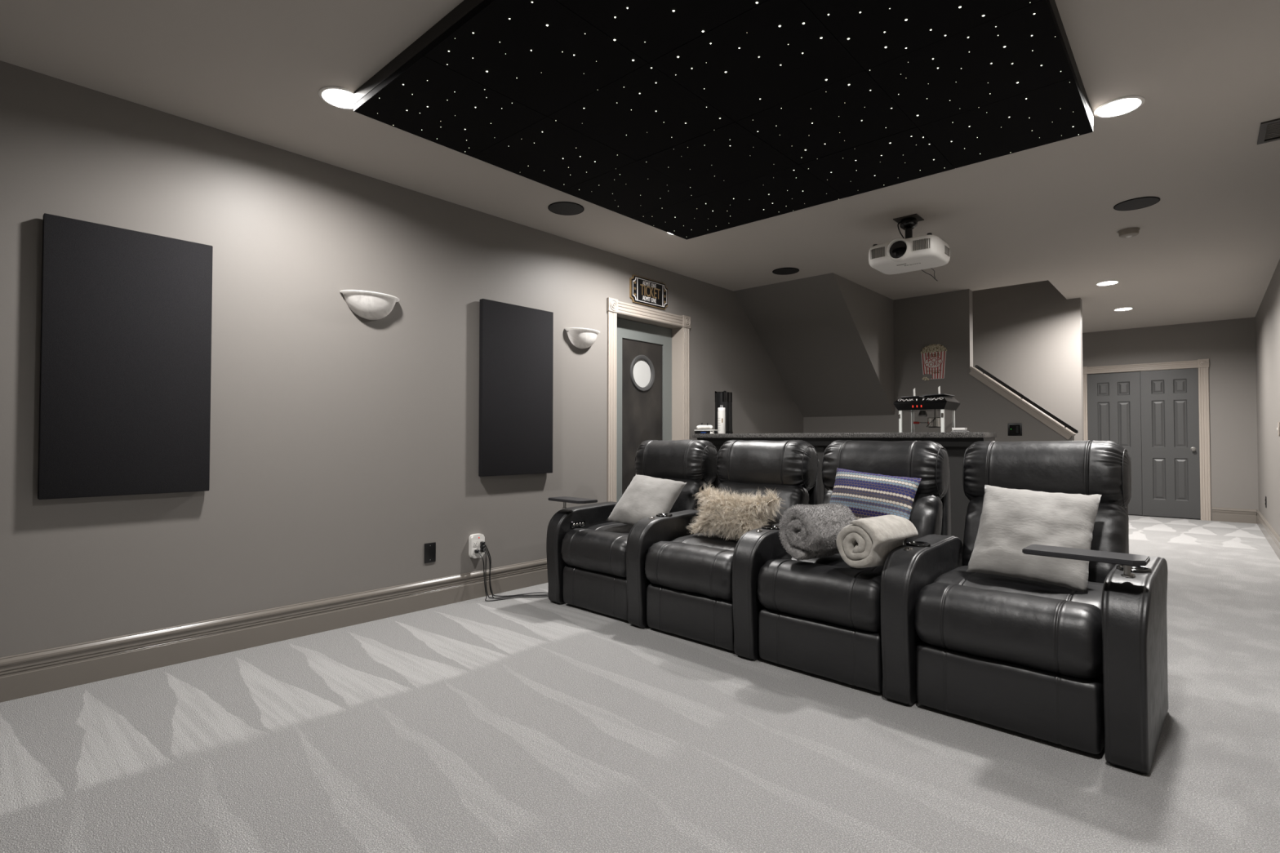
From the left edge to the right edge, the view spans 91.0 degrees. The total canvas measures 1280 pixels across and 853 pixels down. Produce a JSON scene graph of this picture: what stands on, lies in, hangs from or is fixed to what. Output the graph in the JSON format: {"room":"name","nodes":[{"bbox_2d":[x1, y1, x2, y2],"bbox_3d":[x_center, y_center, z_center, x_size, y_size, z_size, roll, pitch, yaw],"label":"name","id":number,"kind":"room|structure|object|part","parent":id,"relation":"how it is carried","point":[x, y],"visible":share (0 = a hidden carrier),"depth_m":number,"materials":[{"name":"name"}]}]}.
{"room":"home theater","nodes":[
{"label":"home theater","id":0,"kind":"room"},
{"bbox_2d":[0,60,803,657],"bbox_3d":[-1.061,-0.151,4.680,0.500,2.622,8.950,-1,-1,42],"label":"wall","id":1,"kind":"structure","parent":0,"point":[344,444],"depth_m":3.41,"materials":[{"name":"grey paint"}]},
{"bbox_2d":[37,213,213,499],"bbox_3d":[-2.315,-0.291,2.864,0.052,1.200,0.604,-1,-1,42],"label":"acoustic panel","id":2,"kind":"object","parent":1,"relation":"attached to","point":[126,347],"visible":1,"depth_m":2.82,"materials":[{"name":"fabric"}]},
{"bbox_2d":[0,558,547,702],"bbox_3d":[-0.918,1.067,4.427,0.020,0.177,8.800,-1,-1,42],"label":"baseboard","id":3,"kind":"structure","parent":1,"relation":"attached to","point":[47,670],"depth_m":3.16,"materials":[{"name":"grey wood"}]},
{"bbox_2d":[339,289,399,319],"bbox_3d":[-1.551,-0.702,3.673,0.126,0.143,0.349,-1,-1,42],"label":"wall sconce","id":4,"kind":"object","parent":1,"relation":"attached to","point":[370,305],"visible":1,"depth_m":3.64,"materials":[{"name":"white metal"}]},
{"bbox_2d":[424,542,435,563],"bbox_3d":[-1.329,0.800,3.981,0.008,0.124,0.078,-1,-1,42],"label":"outlet cover","id":5,"kind":"object","parent":1,"relation":"attached to","point":[429,548],"visible":1,"depth_m":3.98,"materials":[{"name":"black plastic"}]},
{"bbox_2d":[468,533,484,558],"bbox_3d":[-1.095,0.801,4.221,0.036,0.158,0.103,-1,-1,42],"label":"adapter","id":6,"kind":"object","parent":1,"relation":"attached to","point":[474,540],"visible":0.96,"depth_m":4.20,"materials":[{"name":"white plastic"}]},
{"bbox_2d":[478,298,553,476],"bbox_3d":[-0.873,-0.259,4.474,0.052,1.200,0.619,-1,-1,42],"label":"acoustic panel","id":7,"kind":"object","parent":1,"relation":"attached to","point":[516,342],"visible":1,"depth_m":4.43,"materials":[{"name":"fabric"}]},
{"bbox_2d":[564,327,599,348],"bbox_3d":[-0.420,-0.687,4.936,0.126,0.143,0.349,-1,-1,42],"label":"wall sconce","id":8,"kind":"object","parent":1,"relation":"attached to","point":[581,338],"visible":1,"depth_m":4.89,"materials":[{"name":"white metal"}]},
{"bbox_2d":[606,297,690,502],"bbox_3d":[0.050,0.061,5.632,0.196,2.236,1.113,-1,-1,42],"label":"door","id":9,"kind":"structure","parent":1,"relation":"in","point":[648,349],"depth_m":5.68,"materials":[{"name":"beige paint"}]},
{"bbox_3d":[0.011,-0.484,5.723,0.006,0.262,0.262,-1,-1,42],"label":"porthole glass","id":10,"kind":"part","parent":9,"relation":"part of","materials":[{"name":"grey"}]},
{"bbox_3d":[0.018,-0.484,5.716,0.034,0.332,0.332,-1,-1,42],"label":"porthole frame","id":11,"kind":"part","parent":9,"relation":"part of","materials":[{"name":"grey metal"}]},
{"bbox_3d":[-0.008,0.116,5.683,0.040,2.112,0.891,-1,-1,42],"label":"frame","id":12,"kind":"part","parent":9,"relation":"part of","materials":[{"name":"grey wood"}]},
{"bbox_2d":[629,275,667,309],"bbox_3d":[0.085,-1.190,5.587,0.022,0.236,0.500,-1,-1,42],"label":"sign","id":13,"kind":"object","parent":1,"relation":"attached to","point":[642,291],"visible":1,"depth_m":5.56,"materials":[{"name":"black metal"}]},
{"bbox_2d":[0,514,1279,852],"bbox_3d":[1.928,1.222,4.694,5.100,0.120,13.400,-1,-1,42],"label":"floor","id":14,"kind":"structure","parent":0,"point":[518,725],"depth_m":2.15,"materials":[{"name":"carpet"}]},
{"bbox_2d":[474,549,547,601],"bbox_3d":[-0.790,0.986,4.213,0.622,0.330,0.091,0,-1,-12],"label":"power cord","id":15,"kind":"object","parent":14,"relation":"on","point":[476,551],"visible":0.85,"depth_m":4.16,"materials":[{"name":"black plastic"}]},
{"bbox_2d":[480,545,547,599],"bbox_3d":[-0.777,0.974,4.253,0.594,0.354,0.062,0,-1,-11],"label":"power cord","id":16,"kind":"object","parent":14,"relation":"on","point":[481,546],"visible":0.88,"depth_m":4.20,"materials":[{"name":"black plastic"}]},
{"bbox_2d":[480,548,547,598],"bbox_3d":[-0.774,0.986,4.261,0.604,0.330,0.062,0,-1,-13],"label":"power cord","id":17,"kind":"object","parent":14,"relation":"on","point":[482,550],"visible":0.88,"depth_m":4.20,"materials":[{"name":"black plastic"}]},
{"bbox_2d":[480,541,547,596],"bbox_3d":[-0.772,0.963,4.277,0.613,0.378,0.050,0,-1,-14],"label":"power cord","id":18,"kind":"object","parent":14,"relation":"on","point":[482,543],"visible":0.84,"depth_m":4.22,"materials":[{"name":"black plastic"}]},
{"bbox_2d":[546,440,720,628],"bbox_3d":[0.033,0.618,4.163,0.867,1.061,0.988,-1,-2,44],"label":"recliner","id":19,"kind":"object","parent":14,"relation":"on","point":[594,563],"visible":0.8,"depth_m":3.94,"materials":[{"name":"black leather"}]},
{"bbox_2d":[547,496,597,508],"bbox_3d":[-0.436,0.502,4.060,0.340,0.071,0.150,-1,-2,44],"label":"tray table","id":20,"kind":"object","parent":19,"relation":"on","point":[565,500],"visible":1,"depth_m":4.03,"materials":[{"name":"black plastic"}]},
{"bbox_3d":[-0.407,0.646,4.141,0.006,0.045,0.120,-1,-2,44],"label":"control panel","id":21,"kind":"part","parent":19,"relation":"part of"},
{"bbox_3d":[-0.331,0.842,4.314,0.129,0.618,0.704,-1,-2,44],"label":"armrest","id":22,"kind":"part","parent":19,"relation":"part of","materials":[{"name":"black leather"}]},
{"bbox_2d":[560,528,628,577],"bbox_3d":[-0.205,0.785,3.914,0.604,0.257,0.305,-1,-2,44],"label":"cushion","id":23,"kind":"object","parent":19,"relation":"on","point":[585,553],"depth_m":3.83,"materials":[{"name":"black leather"}]},
{"bbox_3d":[-0.241,1.011,3.872,0.598,0.247,0.135,-1,-2,44],"label":"legrest panel","id":24,"kind":"part","parent":19,"relation":"part of","materials":[{"name":"black leather"}]},
{"bbox_3d":[-0.007,0.752,4.120,0.606,0.200,0.505,-1,-2,44],"label":"seat","id":25,"kind":"part","parent":19,"relation":"part of","materials":[{"name":"black leather"}]},
{"bbox_2d":[606,474,686,525],"bbox_3d":[0.041,0.485,4.058,0.431,0.331,0.300,-1,-1,37],"label":"throw pillow","id":26,"kind":"object","parent":19,"relation":"on","point":[646,496],"visible":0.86,"depth_m":4.00,"materials":[{"name":"white fabric"}]},
{"bbox_3d":[0.200,0.832,3.801,0.129,0.618,0.705,-1,-2,44],"label":"armrest","id":27,"kind":"part","parent":19,"relation":"part of","materials":[{"name":"black leather"}]},
{"bbox_3d":[0.178,0.544,4.315,0.606,0.394,0.254,-1,-2,44],"label":"backrest","id":28,"kind":"part","parent":19,"relation":"part of","materials":[{"name":"black leather"}]},
{"bbox_2d":[644,440,821,660],"bbox_3d":[0.597,0.608,3.617,0.772,1.061,0.987,-1,-2,44],"label":"recliner","id":29,"kind":"object","parent":14,"relation":"on","point":[704,588],"visible":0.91,"depth_m":3.35,"materials":[{"name":"black leather"}]},
{"bbox_2d":[644,541,733,600],"bbox_3d":[0.325,0.775,3.401,0.604,0.261,0.303,-1,-2,44],"label":"cushion","id":30,"kind":"object","parent":29,"relation":"on","point":[681,571],"depth_m":3.31,"materials":[{"name":"black leather"}]},
{"bbox_3d":[0.288,1.002,3.359,0.598,0.247,0.135,-1,-2,44],"label":"legrest panel","id":31,"kind":"part","parent":29,"relation":"part of","materials":[{"name":"black leather"}]},
{"bbox_3d":[0.523,0.743,3.606,0.606,0.201,0.503,-1,-2,44],"label":"seat","id":32,"kind":"part","parent":29,"relation":"part of","materials":[{"name":"black leather"}]},
{"bbox_2d":[685,482,786,540],"bbox_3d":[0.531,0.482,3.585,0.642,0.335,0.326,-1,-1,41],"label":"throw pillow","id":33,"kind":"object","parent":29,"relation":"on","point":[733,517],"visible":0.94,"depth_m":3.50,"materials":[{"name":"beige fur"}]},
{"bbox_3d":[0.709,0.532,3.802,0.606,0.397,0.249,-1,-2,44],"label":"backrest","id":34,"kind":"part","parent":29,"relation":"part of","materials":[{"name":"black leather"}]},
{"bbox_3d":[0.730,0.823,3.288,0.129,0.618,0.705,-1,-2,44],"label":"armrest","id":35,"kind":"part","parent":29,"relation":"part of","materials":[{"name":"black leather"}]},
{"bbox_2d":[692,431,996,546],"bbox_3d":[1.705,0.618,5.422,2.478,1.117,0.870,-1,-1,42],"label":"countertop","id":36,"kind":"structure","parent":14,"relation":"on","point":[956,443],"depth_m":4.55,"materials":[{"name":"stone"}]},
{"bbox_2d":[693,429,717,433],"bbox_3d":[0.634,0.051,5.915,0.218,0.038,0.130,-1,-1,42],"label":"console","id":37,"kind":"object","parent":36,"relation":"on","point":[707,431],"visible":0.85,"depth_m":5.85,"materials":[{"name":"black plastic"}]},
{"bbox_2d":[696,422,712,428],"bbox_3d":[0.614,-0.006,5.923,0.163,0.056,0.070,-1,-1,28],"label":"game controller","id":38,"kind":"object","parent":37,"relation":"on","point":[708,426],"visible":1,"depth_m":5.91,"materials":[{"name":"white plastic"}]},
{"bbox_3d":[0.634,0.036,5.917,0.216,0.010,0.128,-1,-1,42],"label":"console lid","id":39,"kind":"part","parent":37,"relation":"part of","materials":[{"name":"white plastic"}]},
{"bbox_2d":[717,404,725,433],"bbox_3d":[0.754,-0.066,5.809,0.072,0.264,0.072,-1,-1,42],"label":"spray can","id":40,"kind":"object","parent":36,"relation":"on","point":[721,411],"visible":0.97,"depth_m":5.78,"materials":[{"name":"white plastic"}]},
{"bbox_2d":[714,391,733,433],"bbox_3d":[0.795,-0.136,5.985,0.180,0.409,0.180,-1,-1,42],"label":"canister","id":41,"kind":"object","parent":36,"relation":"on","point":[725,398],"visible":0.79,"depth_m":5.92,"materials":[{"name":"black plastic"}]},
{"bbox_3d":[1.479,0.671,5.166,2.385,1.000,0.012,-1,-1,42],"label":"panel moulding","id":42,"kind":"part","parent":36,"relation":"part of","materials":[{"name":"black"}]},
{"bbox_2d":[893,393,960,432],"bbox_3d":[2.306,0.004,5.051,0.402,0.506,0.364,-1,-1,42],"label":"machine","id":43,"kind":"object","parent":36,"relation":"on","point":[931,413],"visible":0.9,"depth_m":4.94,"materials":[{"name":"black metal"}]},
{"bbox_3d":[2.096,0.020,5.052,0.022,0.298,0.022,-1,-1,42],"label":"corner post","id":44,"kind":"part","parent":43,"relation":"part of","materials":[{"name":"white metal"}]},
{"bbox_3d":[2.240,-0.235,5.115,0.140,0.010,0.260,-1,-1,42],"label":"lid","id":45,"kind":"part","parent":43,"relation":"part of","materials":[{"name":"black plastic"}]},
{"bbox_3d":[2.210,0.018,4.943,0.290,0.298,0.003,-1,-1,42],"label":"glass","id":46,"kind":"part","parent":43,"relation":"part of","materials":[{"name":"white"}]},
{"bbox_3d":[2.369,-0.244,4.999,0.170,0.013,0.280,-1,-1,42],"label":"lid","id":47,"kind":"part","parent":43,"relation":"part of","materials":[{"name":"black metal"}]},
{"bbox_3d":[2.331,0.016,4.841,0.022,0.298,0.022,-1,-1,42],"label":"corner post","id":48,"kind":"part","parent":43,"relation":"part of","materials":[{"name":"white metal"}]},
{"bbox_3d":[2.428,0.018,4.941,0.003,0.298,0.252,-1,-1,42],"label":"glass","id":49,"kind":"part","parent":43,"relation":"part of","materials":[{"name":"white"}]},
{"bbox_3d":[2.517,0.020,5.048,0.022,0.298,0.022,-1,-1,42],"label":"corner post","id":50,"kind":"part","parent":43,"relation":"part of","materials":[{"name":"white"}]},
{"bbox_2d":[951,430,969,431],"bbox_3d":[2.346,0.035,4.605,0.128,0.016,0.091,-1,-1,42],"label":"bag","id":51,"kind":"object","parent":36,"relation":"on","point":[952,430],"visible":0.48,"depth_m":4.57,"materials":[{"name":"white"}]},
{"bbox_2d":[951,427,967,430],"bbox_3d":[2.342,0.018,4.609,0.088,0.016,0.062,-1,-1,42],"label":"box","id":52,"kind":"object","parent":51,"relation":"on","point":[953,428],"visible":1,"depth_m":4.58,"materials":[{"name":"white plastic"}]},
{"bbox_2d":[757,440,963,706],"bbox_3d":[1.128,0.598,3.104,0.772,1.060,0.987,-1,-2,44],"label":"recliner","id":53,"kind":"object","parent":14,"relation":"on","point":[828,617],"visible":0.78,"depth_m":2.78,"materials":[{"name":"black leather"}]},
{"bbox_2d":[777,502,857,560],"bbox_3d":[0.851,0.496,2.993,0.347,0.266,0.264,1,-1,-34],"label":"rolled blanket","id":54,"kind":"object","parent":53,"relation":"on","point":[806,531],"visible":0.88,"depth_m":2.90,"materials":[{"name":"grey fabric"}]},
{"bbox_2d":[757,558,881,632],"bbox_3d":[0.856,0.765,2.888,0.604,0.258,0.301,-1,-2,44],"label":"cushion","id":55,"kind":"object","parent":53,"relation":"on","point":[820,595],"depth_m":2.79,"materials":[{"name":"black leather"}]},
{"bbox_3d":[0.819,0.992,2.846,0.598,0.246,0.134,-1,-2,44],"label":"legrest panel","id":56,"kind":"part","parent":53,"relation":"part of","materials":[{"name":"black leather"}]},
{"bbox_3d":[1.054,0.732,3.094,0.606,0.200,0.504,-1,-2,44],"label":"seat","id":57,"kind":"part","parent":53,"relation":"part of","materials":[{"name":"black leather"}]},
{"bbox_2d":[829,467,921,519],"bbox_3d":[1.163,0.372,3.178,0.462,0.312,0.173,-1,-2,45],"label":"throw pillow","id":58,"kind":"object","parent":53,"relation":"on","point":[867,495],"visible":0.73,"depth_m":3.12,"materials":[{"name":"multicoloured fabric"}]},
{"bbox_2d":[835,515,918,568],"bbox_3d":[1.036,0.500,2.739,0.317,0.217,0.224,1,-1,-37],"label":"rolled blanket","id":59,"kind":"object","parent":53,"relation":"on","point":[867,542],"visible":0.94,"depth_m":2.65,"materials":[{"name":"beige fabric"}]},
{"bbox_3d":[1.239,0.524,3.288,0.606,0.394,0.250,-1,-2,44],"label":"backrest","id":60,"kind":"part","parent":53,"relation":"part of","materials":[{"name":"black leather"}]},
{"bbox_2d":[904,546,912,551],"bbox_3d":[1.129,0.515,2.644,0.034,0.013,0.033,-1,-2,44],"label":"socket","id":61,"kind":"object","parent":53,"relation":"attached to","point":[906,548],"depth_m":2.64,"materials":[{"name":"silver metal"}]},
{"bbox_3d":[1.260,0.813,2.775,0.129,0.618,0.705,-1,-2,44],"label":"armrest","id":62,"kind":"part","parent":53,"relation":"part of","materials":[{"name":"black leather"}]},
{"bbox_2d":[915,440,1168,774],"bbox_3d":[1.658,0.588,2.591,0.772,1.061,0.987,-1,-2,44],"label":"recliner","id":63,"kind":"object","parent":14,"relation":"on","point":[1078,670],"visible":0.84,"depth_m":2.27,"materials":[{"name":"black leather"}]},
{"bbox_2d":[915,582,1102,679],"bbox_3d":[1.387,0.754,2.376,0.604,0.259,0.304,-1,-2,44],"label":"cushion","id":64,"kind":"object","parent":63,"relation":"on","point":[1011,629],"depth_m":2.28,"materials":[{"name":"black leather"}]},
{"bbox_3d":[1.349,0.982,2.332,0.598,0.247,0.136,-1,-2,44],"label":"legrest panel","id":65,"kind":"part","parent":63,"relation":"part of","materials":[{"name":"black leather"}]},
{"bbox_3d":[1.585,0.723,2.581,0.606,0.200,0.505,-1,-2,44],"label":"seat","id":66,"kind":"part","parent":63,"relation":"part of","materials":[{"name":"black leather"}]},
{"bbox_2d":[966,484,1102,593],"bbox_3d":[1.590,0.438,2.551,0.262,0.369,0.422,1,-2,-43],"label":"throw pillow","id":67,"kind":"object","parent":63,"relation":"on","point":[1011,521],"visible":0.94,"depth_m":2.50,"materials":[{"name":"white fabric"}]},
{"bbox_3d":[1.768,0.516,2.774,0.606,0.394,0.253,-1,-2,44],"label":"backrest","id":68,"kind":"part","parent":63,"relation":"part of","materials":[{"name":"black leather"}]},
{"bbox_2d":[1022,544,1150,577],"bbox_3d":[1.512,0.464,2.141,0.340,0.071,0.150,-1,-2,44],"label":"tray table","id":69,"kind":"object","parent":63,"relation":"attached to","point":[1127,560],"visible":1,"depth_m":2.10,"materials":[{"name":"black plastic"}]},
{"bbox_3d":[1.791,0.803,2.261,0.129,0.618,0.705,-1,-2,44],"label":"armrest","id":70,"kind":"part","parent":63,"relation":"part of","materials":[{"name":"black leather"}]},
{"bbox_2d":[0,0,1279,333],"bbox_3d":[1.929,-1.519,4.747,5.100,0.120,13.400,-1,-1,42],"label":"ceiling","id":71,"kind":"structure","parent":0,"point":[1206,73],"depth_m":3.46,"materials":[{"name":"grey paint"}]},
{"bbox_2d":[318,85,354,109],"bbox_3d":[-1.357,-1.506,2.864,0.192,0.028,0.192,-1,-1,42],"label":"recessed light","id":72,"kind":"object","parent":71,"relation":"in","point":[336,96],"visible":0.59,"depth_m":2.88,"materials":[{"name":"white"}]},
{"bbox_2d":[547,201,584,215],"bbox_3d":[-0.498,-1.467,4.235,0.242,0.006,0.242,-1,-1,42],"label":"ceiling speaker","id":73,"kind":"object","parent":71,"relation":"attached to","point":[565,208],"visible":1,"depth_m":4.22,"materials":[{"name":"black metal"}]},
{"bbox_2d":[353,0,1093,239],"bbox_3d":[0.441,-1.451,2.909,2.446,0.088,2.440,-1,-1,42],"label":"ceiling panel","id":74,"kind":"object","parent":71,"relation":"attached to","point":[686,119],"visible":1,"depth_m":2.70,"materials":[{"name":"black fabric"}]},
{"bbox_3d":[0.441,-1.467,2.910,2.446,0.055,2.440,-1,-1,42],"label":"panel frame","id":75,"kind":"part","parent":74,"relation":"part of","materials":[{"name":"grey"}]},
{"bbox_2d":[772,267,799,275],"bbox_3d":[1.347,-1.435,5.812,0.242,0.006,0.242,-1,-1,42],"label":"ceiling speaker","id":76,"kind":"object","parent":71,"relation":"attached to","point":[781,271],"visible":1,"depth_m":5.81,"materials":[{"name":"black"}]},
{"bbox_2d":[868,213,950,280],"bbox_3d":[1.878,-1.251,4.383,0.470,0.428,0.477,-1,-1,42],"label":"projector","id":77,"kind":"object","parent":71,"relation":"hanging from","point":[899,255],"visible":1,"depth_m":4.27,"materials":[{"name":"white plastic"},{"name":"black metal"},{"name":"glass"}]},
{"bbox_2d":[871,246,884,258],"bbox_3d":[1.635,-1.195,4.332,0.020,0.066,0.102,1,-1,-39],"label":"grille","id":78,"kind":"object","parent":77,"relation":"attached to","point":[877,252],"depth_m":4.33,"materials":[{"name":"grey plastic"}]},
{"bbox_3d":[1.733,-1.188,4.221,0.121,0.121,0.016,-1,-1,42],"label":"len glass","id":79,"kind":"part","parent":77,"relation":"part of","materials":[{"name":"black glass"}]},
{"bbox_2d":[913,238,929,250],"bbox_3d":[1.853,-1.199,4.137,0.102,0.066,0.020,-1,-1,33],"label":"grille","id":80,"kind":"object","parent":77,"relation":"attached to","point":[919,244],"depth_m":4.13,"materials":[{"name":"grey plastic"}]},
{"bbox_2d":[944,244,949,256],"bbox_3d":[2.079,-1.189,4.260,0.008,0.055,0.104,-1,-1,42],"label":"vent","id":81,"kind":"object","parent":77,"relation":"attached to","point":[946,246],"depth_m":4.26,"materials":[{"name":"grey plastic"}]},
{"bbox_2d":[1095,280,1119,285],"bbox_3d":[4.647,-1.439,6.251,0.192,0.033,0.192,-1,-1,42],"label":"recessed light","id":82,"kind":"object","parent":71,"relation":"in","point":[1106,282],"visible":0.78,"depth_m":6.30,"materials":[{"name":"white"}]},
{"bbox_2d":[1093,95,1145,117],"bbox_3d":[2.236,-1.502,2.936,0.192,0.028,0.192,-1,-1,42],"label":"recessed light","id":83,"kind":"object","parent":71,"relation":"in","point":[1125,104],"visible":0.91,"depth_m":2.96,"materials":[{"name":"white"}]},
{"bbox_2d":[1113,306,1133,311],"bbox_3d":[5.768,-1.414,7.505,0.192,0.033,0.192,-1,-1,42],"label":"recessed light","id":84,"kind":"object","parent":71,"relation":"in","point":[1129,308],"visible":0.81,"depth_m":7.55,"materials":[{"name":"white"}]},
{"bbox_2d":[1117,226,1140,238],"bbox_3d":[3.632,-1.434,4.670,0.132,0.049,0.132,-1,-1,42],"label":"smoke detector","id":85,"kind":"object","parent":71,"relation":"attached to","point":[1129,232],"visible":1,"depth_m":4.64,"materials":[{"name":"beige plastic"}]},
{"bbox_2d":[1113,196,1159,210],"bbox_3d":[3.271,-1.467,4.142,0.242,0.006,0.242,-1,-1,42],"label":"ceiling speaker","id":86,"kind":"object","parent":71,"relation":"attached to","point":[1143,202],"visible":1,"depth_m":4.13,"materials":[{"name":"black metal"}]},
{"bbox_2d":[1257,118,1279,144],"bbox_3d":[3.243,-1.486,3.099,0.275,0.008,0.290,-1,-1,42],"label":"ceiling vent","id":87,"kind":"object","parent":71,"relation":"in","point":[1263,128],"visible":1,"depth_m":3.17,"materials":[{"name":"grey metal"}]},
{"bbox_2d":[733,272,893,417],"bbox_3d":[1.946,-0.775,6.850,1.100,1.287,1.665,-1,-1,42],"label":"sloped ceiling","id":88,"kind":"structure","parent":0,"point":[828,337],"depth_m":6.70,"materials":[{"name":"grey paint"}]},
{"bbox_2d":[893,280,1084,441],"bbox_3d":[3.792,-1.016,7.083,1.945,4.450,1.380,-1,-1,42],"label":"wall","id":89,"kind":"structure","parent":0,"point":[1028,336],"depth_m":6.96,"materials":[{"name":"grey paint"}]},
{"bbox_2d":[920,343,946,380],"bbox_3d":[3.137,-0.689,6.725,0.277,0.389,0.017,-1,-1,42],"label":"sign","id":90,"kind":"object","parent":89,"relation":"attached to","point":[933,356],"visible":1,"depth_m":6.72,"materials":[{"name":"white"}]},
{"bbox_2d":[1008,422,1022,435],"bbox_3d":[3.701,0.030,6.209,0.122,0.124,0.012,-1,-1,42],"label":"switch panel","id":91,"kind":"object","parent":89,"relation":"attached to","point":[1014,429],"visible":1,"depth_m":6.20,"materials":[{"name":"black plastic"}]},
{"bbox_2d":[968,366,1075,439],"bbox_3d":[3.774,-0.247,6.238,0.890,0.754,0.180,-1,-1,42],"label":"trim","id":92,"kind":"structure","parent":89,"relation":"attached to","point":[1008,394],"depth_m":6.17,"materials":[{"name":"beige paint"}]},
{"bbox_2d":[974,364,1078,433],"bbox_3d":[3.797,-0.285,6.215,0.877,0.712,0.055,-1,-1,42],"label":"stair handrail","id":93,"kind":"object","parent":89,"relation":"attached to","point":[1023,397],"visible":1,"depth_m":6.18,"materials":[{"name":"black dark wood"}]},
{"bbox_2d":[1082,317,1258,520],"bbox_3d":[6.847,-0.058,9.221,3.420,2.622,0.550,-1,-1,42],"label":"wall","id":94,"kind":"structure","parent":0,"point":[1229,344],"depth_m":8.20,"materials":[{"name":"grey paint"}]},
{"bbox_2d":[1082,358,1211,520],"bbox_3d":[6.996,0.180,8.775,1.430,2.128,0.206,-1,-1,42],"label":"door","id":95,"kind":"structure","parent":94,"relation":"in","point":[1169,480],"depth_m":8.61,"materials":[{"name":"grey paint"}]},
{"bbox_2d":[1212,506,1256,524],"bbox_3d":[7.648,1.143,8.097,0.417,0.177,0.020,-1,-1,42],"label":"baseboard","id":96,"kind":"structure","parent":94,"relation":"attached to","point":[1220,514],"depth_m":8.09,"materials":[{"name":"grey wood"}]},
{"bbox_2d":[1254,258,1279,536],"bbox_3d":[3.671,-0.176,3.227,0.150,2.622,13.100,-1,-1,42],"label":"wall","id":97,"kind":"structure","parent":0,"point":[1267,318],"depth_m":6.43,"materials":[{"name":"grey paint"}]},
{"bbox_2d":[1256,509,1279,559],"bbox_3d":[3.527,1.045,3.171,0.020,0.177,12.860,-1,-1,42],"label":"baseboard","id":98,"kind":"structure","parent":97,"relation":"attached to","point":[1271,535],"depth_m":6.46,"materials":[{"name":"grey wood"}]},
{"bbox_2d":[1276,422,1279,435],"bbox_3d":[5.731,0.023,5.647,0.015,0.124,0.078,-1,-1,42],"label":"switch plate","id":99,"kind":"object","parent":97,"relation":"attached to","point":[1278,426],"visible":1,"depth_m":5.62,"materials":[{"name":"beige paint"}]}
]}

